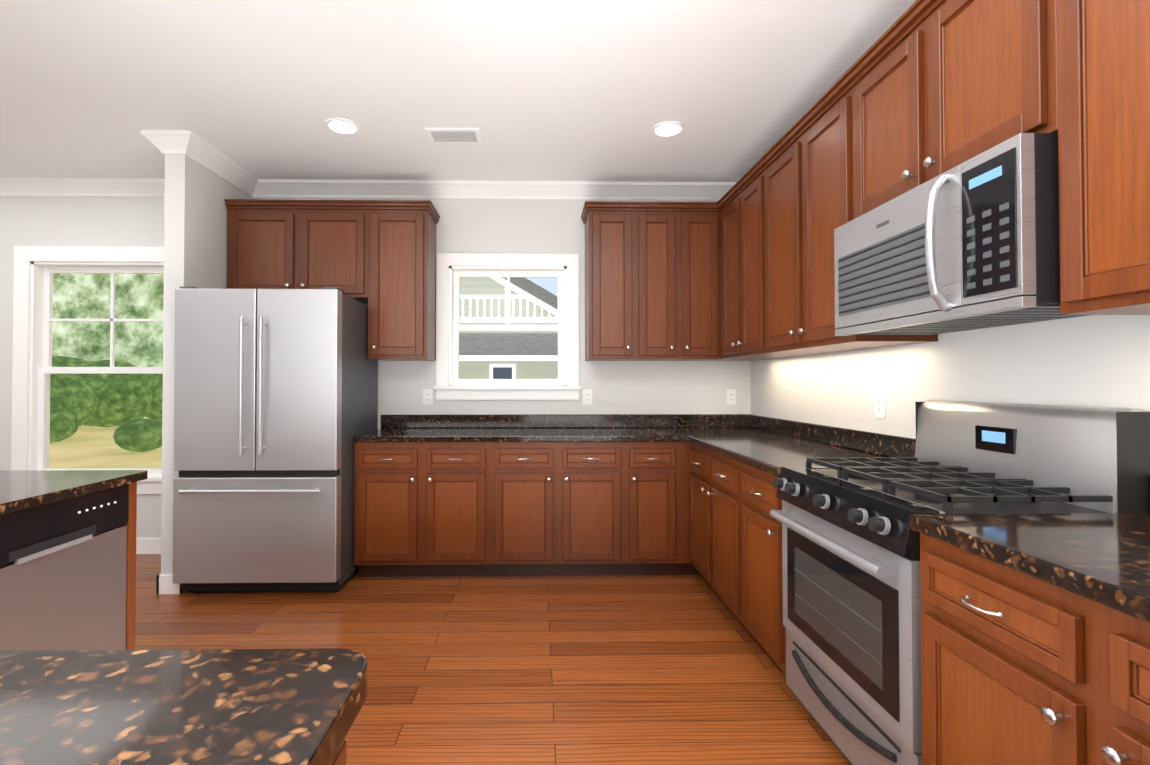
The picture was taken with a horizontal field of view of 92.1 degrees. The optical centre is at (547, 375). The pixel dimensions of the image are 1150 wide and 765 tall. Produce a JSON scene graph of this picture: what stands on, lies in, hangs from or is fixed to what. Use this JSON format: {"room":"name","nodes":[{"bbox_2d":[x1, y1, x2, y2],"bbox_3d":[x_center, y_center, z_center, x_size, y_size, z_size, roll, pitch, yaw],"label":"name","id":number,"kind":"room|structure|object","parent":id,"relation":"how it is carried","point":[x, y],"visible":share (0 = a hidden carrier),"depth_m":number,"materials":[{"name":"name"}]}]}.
{"room":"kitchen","nodes":[
{"label":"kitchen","id":0,"kind":"room"},
{"bbox_2d":[161,154,251,574],"bbox_3d":[-2.258,-0.064,3.711,0.120,2.740,0.780,0,-1,-1],"label":"wall","id":1,"kind":"structure","parent":0,"point":[196,194],"depth_m":3.34,"materials":[{"name":"white paint"}]},
{"bbox_2d":[141,130,167,154],"bbox_3d":[-2.353,-1.382,3.636,0.095,0.106,0.765,0,-1,-1],"label":"crown molding","id":2,"kind":"structure","parent":1,"relation":"attached to","point":[159,138],"depth_m":3.27,"materials":[{"name":"white"}]},
{"bbox_2d":[168,130,259,193],"bbox_3d":[-2.163,-1.382,3.639,0.105,0.106,0.765,0,-1,-1],"label":"crown molding","id":3,"kind":"structure","parent":1,"relation":"attached to","point":[196,148],"depth_m":3.53,"materials":[{"name":"white"}]},
{"bbox_2d":[0,196,750,538],"bbox_3d":[-1.746,-0.058,4.185,6.840,2.740,0.150,0,-1,-1],"label":"wall","id":4,"kind":"structure","parent":0,"point":[510,226],"depth_m":4.14,"materials":[{"name":"white paint"}]},
{"bbox_2d":[0,178,164,196],"bbox_3d":[-3.624,-1.377,4.053,2.600,0.106,0.085,0,-1,-1],"label":"crown molding","id":5,"kind":"structure","parent":4,"relation":"attached to","point":[61,187],"depth_m":4.05,"materials":[{"name":"white"}]},
{"bbox_2d":[11,246,163,493],"bbox_3d":[-3.290,-0.038,4.133,1.294,1.820,0.200,0,-1,-1],"label":"dining room window","id":6,"kind":"structure","parent":4,"relation":"in","point":[35,269],"depth_m":4.08,"materials":[{"name":"white wood"}]},
{"bbox_2d":[224,200,295,288],"bbox_3d":[-1.956,-0.855,3.939,0.480,0.647,0.350,0,-1,-1],"label":"upper cabinet","id":7,"kind":"object","parent":4,"relation":"attached to","point":[261,234],"depth_m":3.77,"materials":[{"name":"brown wood"}]},
{"bbox_2d":[296,200,367,303],"bbox_3d":[-1.476,-0.855,3.947,0.480,0.647,0.350,0,-1,-1],"label":"upper cabinet","id":8,"kind":"object","parent":4,"relation":"attached to","point":[332,235],"depth_m":3.78,"materials":[{"name":"brown wood"}]},
{"bbox_2d":[364,200,439,360],"bbox_3d":[-1.034,-0.645,3.952,0.405,1.067,0.350,0,-1,-1],"label":"upper cabinet","id":9,"kind":"object","parent":4,"relation":"attached to","point":[401,301],"depth_m":3.79,"materials":[{"name":"brown wood"}]},
{"bbox_2d":[423,389,432,404],"bbox_3d":[-0.895,0.161,4.117,0.072,0.116,0.008,0,-1,-1],"label":"electrical outlet","id":10,"kind":"object","parent":4,"relation":"attached to","point":[427,396],"visible":1,"depth_m":4.12,"materials":[{"name":"white plastic"}]},
{"bbox_2d":[247,179,735,199],"bbox_3d":[-0.384,-1.376,4.110,3.640,0.106,0.085,0,-1,-1],"label":"crown molding","id":11,"kind":"structure","parent":4,"relation":"attached to","point":[269,188],"depth_m":4.10,"materials":[{"name":"white"}]},
{"bbox_2d":[434,253,580,399],"bbox_3d":[-0.301,-0.363,4.190,1.084,1.090,0.200,0,-1,-1],"label":"kitchen window","id":12,"kind":"structure","parent":4,"relation":"in","point":[452,268],"depth_m":4.13,"materials":[{"name":"white wood"}]},
{"bbox_2d":[583,389,591,404],"bbox_3d":[0.295,0.162,4.138,0.072,0.116,0.008,0,-1,-1],"label":"electrical outlet","id":13,"kind":"object","parent":4,"relation":"attached to","point":[587,396],"visible":1,"depth_m":4.14,"materials":[{"name":"white plastic"}]},
{"bbox_2d":[584,201,639,360],"bbox_3d":[0.438,-0.644,3.978,0.320,1.067,0.350,0,-1,-1],"label":"upper cabinet","id":14,"kind":"object","parent":4,"relation":"attached to","point":[612,265],"depth_m":3.81,"materials":[{"name":"brown wood"}]},
{"bbox_2d":[632,202,679,360],"bbox_3d":[0.748,-0.644,3.984,0.300,1.067,0.350,0,-1,-1],"label":"upper cabinet","id":15,"kind":"object","parent":4,"relation":"attached to","point":[657,223],"depth_m":3.82,"materials":[{"name":"brown wood"}]},
{"bbox_2d":[676,202,715,360],"bbox_3d":[1.048,-0.644,3.989,0.300,1.067,0.350,0,-1,-1],"label":"upper cabinet","id":16,"kind":"object","parent":4,"relation":"attached to","point":[697,219],"depth_m":3.82,"materials":[{"name":"brown wood"}]},
{"bbox_2d":[726,389,735,404],"bbox_3d":[1.375,0.162,4.157,0.072,0.116,0.008,0,-1,-1],"label":"electrical outlet","id":17,"kind":"object","parent":4,"relation":"attached to","point":[730,396],"visible":1,"depth_m":4.16,"materials":[{"name":"white plastic"}]},
{"bbox_2d":[0,0,915,181],"bbox_3d":[-1.690,-1.522,1.006,6.840,0.100,6.550,0,-1,-1],"label":"ceiling","id":18,"kind":"structure","parent":0,"point":[565,90],"depth_m":2.74,"materials":[{"name":"white paint"}]},
{"bbox_2d":[325,118,359,134],"bbox_3d":[-1.188,-1.436,3.199,0.190,0.011,0.190,0,-1,-1],"label":"recessed light","id":19,"kind":"object","parent":18,"relation":"in","point":[342,126],"visible":1,"depth_m":3.18,"materials":[{"name":"white"}]},
{"bbox_2d":[425,128,482,141],"bbox_3d":[-0.560,-1.433,3.310,0.320,0.014,0.170,0,-1,-1],"label":"ceiling vent","id":20,"kind":"object","parent":18,"relation":"in","point":[453,134],"visible":0.98,"depth_m":3.29,"materials":[{"name":"white metal"}]},
{"bbox_2d":[652,121,684,136],"bbox_3d":[0.702,-1.436,3.232,0.190,0.011,0.190,0,-1,-1],"label":"recessed light","id":21,"kind":"object","parent":18,"relation":"in","point":[668,128],"visible":1,"depth_m":3.21,"materials":[{"name":"white"}]},
{"bbox_2d":[135,554,850,764],"bbox_3d":[-1.690,1.318,0.966,6.840,0.100,6.550,0,-1,-1],"label":"floor","id":22,"kind":"structure","parent":0,"point":[591,670],"depth_m":2.48,"materials":[{"name":"brown wood"}]},
{"bbox_2d":[0,470,147,650],"bbox_3d":[-1.829,0.731,1.343,0.734,1.084,1.350,0,-1,-1],"label":"kitchen island","id":23,"kind":"object","parent":22,"relation":"on","point":[67,559],"visible":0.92,"depth_m":1.68,"materials":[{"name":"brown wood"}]},
{"bbox_2d":[173,286,377,592],"bbox_3d":[-1.708,0.394,3.601,0.940,1.820,0.907,0,-1,-1],"label":"refrigerator","id":24,"kind":"object","parent":22,"relation":"on","point":[275,401],"visible":0.98,"depth_m":3.22,"materials":[{"name":"grey metal"}]},
{"bbox_2d":[336,748,345,764],"bbox_3d":[-1.378,0.810,0.051,2.330,0.890,1.135,0,-1,-1],"label":"base cabinet","id":25,"kind":"object","parent":22,"relation":"on","point":[342,761],"depth_m":0.60,"materials":[{"name":"brown wood"}]},
{"bbox_2d":[0,648,366,764],"bbox_3d":[-1.371,0.345,0.060,2.344,0.040,1.200,0,-1,-1],"label":"countertop","id":26,"kind":"structure","parent":25,"relation":"on","point":[298,706],"depth_m":0.56,"materials":[{"name":"black stone"}]},
{"bbox_2d":[354,442,493,576],"bbox_3d":[-0.804,0.867,3.802,0.860,0.880,0.618,0,-1,-1],"label":"base cabinet","id":27,"kind":"object","parent":22,"relation":"on","point":[422,509],"depth_m":3.50,"materials":[{"name":"brown wood"}]},
{"bbox_2d":[353,414,771,441],"bbox_3d":[0.147,0.357,3.806,2.762,0.140,0.657,0,-1,-1],"label":"countertop","id":28,"kind":"structure","parent":27,"relation":"on","point":[444,427],"depth_m":4.06,"materials":[{"name":"stone"}]},
{"bbox_2d":[490,442,561,575],"bbox_3d":[-0.159,0.867,3.814,0.430,0.880,0.618,0,-1,-1],"label":"base cabinet","id":29,"kind":"object","parent":22,"relation":"on","point":[526,477],"depth_m":3.52,"materials":[{"name":"brown wood"}]},
{"bbox_2d":[562,442,629,575],"bbox_3d":[0.271,0.867,3.821,0.430,0.880,0.618,0,-1,-1],"label":"base cabinet","id":30,"kind":"object","parent":22,"relation":"on","point":[595,480],"depth_m":3.52,"materials":[{"name":"brown wood"}]},
{"bbox_2d":[626,442,665,574],"bbox_3d":[0.646,0.867,3.828,0.320,0.880,0.618,0,-1,-1],"label":"base cabinet","id":31,"kind":"object","parent":22,"relation":"on","point":[645,461],"depth_m":3.53,"materials":[{"name":"brown wood"}]},
{"bbox_2d":[690,443,705,581],"bbox_3d":[1.218,0.860,3.325,0.637,0.880,0.450,0,-1,-1],"label":"base cabinet","id":32,"kind":"object","parent":22,"relation":"on","point":[697,453],"depth_m":3.35,"materials":[{"name":"brown wood"}]},
{"bbox_2d":[685,418,915,476],"bbox_3d":[1.221,0.344,2.847,0.647,0.140,1.298,0,-1,-1],"label":"countertop","id":33,"kind":"structure","parent":32,"relation":"on","point":[766,445],"depth_m":2.91,"materials":[{"name":"stone"}]},
{"bbox_2d":[706,449,733,614],"bbox_3d":[1.226,0.854,2.875,0.637,0.880,0.451,0,-1,-1],"label":"base cabinet","id":34,"kind":"object","parent":22,"relation":"on","point":[719,468],"depth_m":2.94,"materials":[{"name":"brown wood"}]},
{"bbox_2d":[734,460,785,676],"bbox_3d":[1.234,0.848,2.420,0.637,0.880,0.459,0,-1,-1],"label":"base cabinet","id":35,"kind":"object","parent":22,"relation":"on","point":[758,568],"depth_m":2.42,"materials":[{"name":"brown wood"}]},
{"bbox_2d":[770,400,1149,764],"bbox_3d":[1.211,0.686,1.806,0.695,1.187,0.766,0,-1,-1],"label":"range","id":36,"kind":"object","parent":22,"relation":"on","point":[851,580],"visible":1,"depth_m":1.66,"materials":[{"name":"grey metal"}]},
{"bbox_2d":[920,533,1073,764],"bbox_3d":[1.256,0.831,1.190,0.637,0.880,0.460,0,-1,-1],"label":"base cabinet","id":37,"kind":"object","parent":22,"relation":"on","point":[1018,668],"depth_m":1.18,"materials":[{"name":"brown wood"}]},
{"bbox_2d":[909,475,1149,622],"bbox_3d":[1.258,0.315,0.737,0.647,0.140,1.378,0,-1,-1],"label":"countertop","id":38,"kind":"structure","parent":37,"relation":"on","point":[1102,558],"depth_m":1.15,"materials":[{"name":"stone"}]},
{"bbox_2d":[1074,593,1149,764],"bbox_3d":[1.264,0.825,0.730,0.637,0.880,0.460,0,-1,-1],"label":"base cabinet","id":39,"kind":"object","parent":22,"relation":"on","point":[1112,646],"depth_m":0.94,"materials":[{"name":"brown wood"}]},
{"bbox_2d":[751,315,1149,438],"bbox_3d":[1.656,-0.102,0.970,0.150,2.740,6.400,0,-1,-1],"label":"wall","id":40,"kind":"structure","parent":0,"point":[1095,361],"depth_m":2.05,"materials":[{"name":"white paint"}]},
{"bbox_2d":[716,184,735,359],"bbox_3d":[1.356,-0.649,3.637,0.350,1.067,0.404,0,-1,-1],"label":"upper cabinet","id":41,"kind":"object","parent":40,"relation":"attached to","point":[726,206],"depth_m":3.69,"materials":[{"name":"brown wood"}]},
{"bbox_2d":[716,360,753,360],"bbox_3d":[1.361,-0.651,3.975,0.330,1.080,0.390,0,-1,-1],"label":"upper cabinet","id":42,"kind":"object","parent":40,"relation":"attached to","point":[716,360],"depth_m":4.08,"materials":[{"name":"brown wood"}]},
{"bbox_2d":[736,160,792,359],"bbox_3d":[1.363,-0.654,3.255,0.350,1.067,0.361,0,-1,-1],"label":"upper cabinet","id":43,"kind":"object","parent":40,"relation":"attached to","point":[748,186],"depth_m":3.31,"materials":[{"name":"brown wood"}]},
{"bbox_2d":[760,124,830,355],"bbox_3d":[1.370,-0.660,2.856,0.350,1.067,0.438,0,-1,-1],"label":"upper cabinet","id":44,"kind":"object","parent":40,"relation":"attached to","point":[777,165],"depth_m":2.89,"materials":[{"name":"brown wood"}]},
{"bbox_2d":[796,72,937,351],"bbox_3d":[1.378,-0.666,2.425,0.350,1.067,0.423,0,-1,-1],"label":"upper cabinet","id":45,"kind":"object","parent":40,"relation":"attached to","point":[822,132],"depth_m":2.46,"materials":[{"name":"brown wood"}]},
{"bbox_2d":[874,393,884,417],"bbox_3d":[1.548,0.140,2.585,0.008,0.116,0.072,0,-1,-1],"label":"electrical outlet","id":46,"kind":"object","parent":40,"relation":"attached to","point":[879,405],"visible":1,"depth_m":2.58,"materials":[{"name":"white plastic"}]},
{"bbox_2d":[848,4,915,221],"bbox_3d":[1.385,-0.897,2.006,0.350,0.615,0.422,0,-1,-1],"label":"upper cabinet","id":47,"kind":"object","parent":40,"relation":"attached to","point":[881,84],"depth_m":2.01,"materials":[{"name":"brown wood"}]},
{"bbox_2d":[916,0,1047,186],"bbox_3d":[1.393,-0.903,1.575,0.350,0.615,0.439,0,-1,-1],"label":"upper cabinet","id":48,"kind":"object","parent":40,"relation":"attached to","point":[918,92],"depth_m":1.59,"materials":[{"name":"brown wood"}]},
{"bbox_2d":[834,133,1087,335],"bbox_3d":[1.319,-0.374,1.779,0.491,0.426,0.852,0,-1,-1],"label":"microwave","id":49,"kind":"object","parent":48,"relation":"attached to","point":[972,243],"visible":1,"depth_m":1.56,"materials":[{"name":"silver metal"}]},
{"bbox_2d":[1048,0,1149,314],"bbox_3d":[1.401,-0.684,1.123,0.350,1.067,0.459,0,-1,-1],"label":"upper cabinet","id":50,"kind":"object","parent":40,"relation":"attached to","point":[1099,50],"depth_m":1.23,"materials":[{"name":"brown wood"}]},
{"label":"outside","id":51,"kind":"structure","parent":0,"visible":0},
{"bbox_2d":[49,425,161,467],"bbox_3d":[-8.007,2.095,31.957,65.000,0.200,55.640,0,-1,-1],"label":"lawn","id":52,"kind":"structure","parent":51,"point":[83,446],"depth_m":12.19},
{"bbox_2d":[50,273,163,451],"bbox_3d":[-25.489,-6.371,16.722,39.500,16.290,10.120,0,-1,-1],"label":"trees","id":53,"kind":"object","parent":52,"relation":"on","point":[129,406],"visible":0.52,"depth_m":21.63,"materials":[{"name":"green plant"}]},
{"bbox_2d":[459,277,557,378],"bbox_3d":[-2.362,-1.059,12.490,7.600,5.550,3.850,0,-1,-1],"label":"house","id":54,"kind":"structure","parent":52,"relation":"on","point":[508,354],"depth_m":11.67,"materials":[{"name":"white"}]},
{"bbox_3d":[-5.033,-0.104,0.852,0.150,2.740,6.400,0,-1,-1],"label":"wall","id":55,"kind":"structure","parent":0,"visible":0},
{"bbox_2d":[136,538,160,553],"bbox_3d":[-3.655,1.255,4.050,2.660,0.110,0.015,0,-1,-1],"label":"baseboard","id":56,"kind":"structure","parent":55,"relation":"attached to","point":[143,546],"depth_m":4.06,"materials":[{"name":"white paint"}]},
{"bbox_2d":[156,574,180,593],"bbox_3d":[-2.325,1.250,3.664,0.015,0.110,0.755,0,-1,-1],"label":"baseboard","id":57,"kind":"structure","parent":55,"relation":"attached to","point":[165,584],"depth_m":3.29,"materials":[{"name":"white paint"}]}
]}

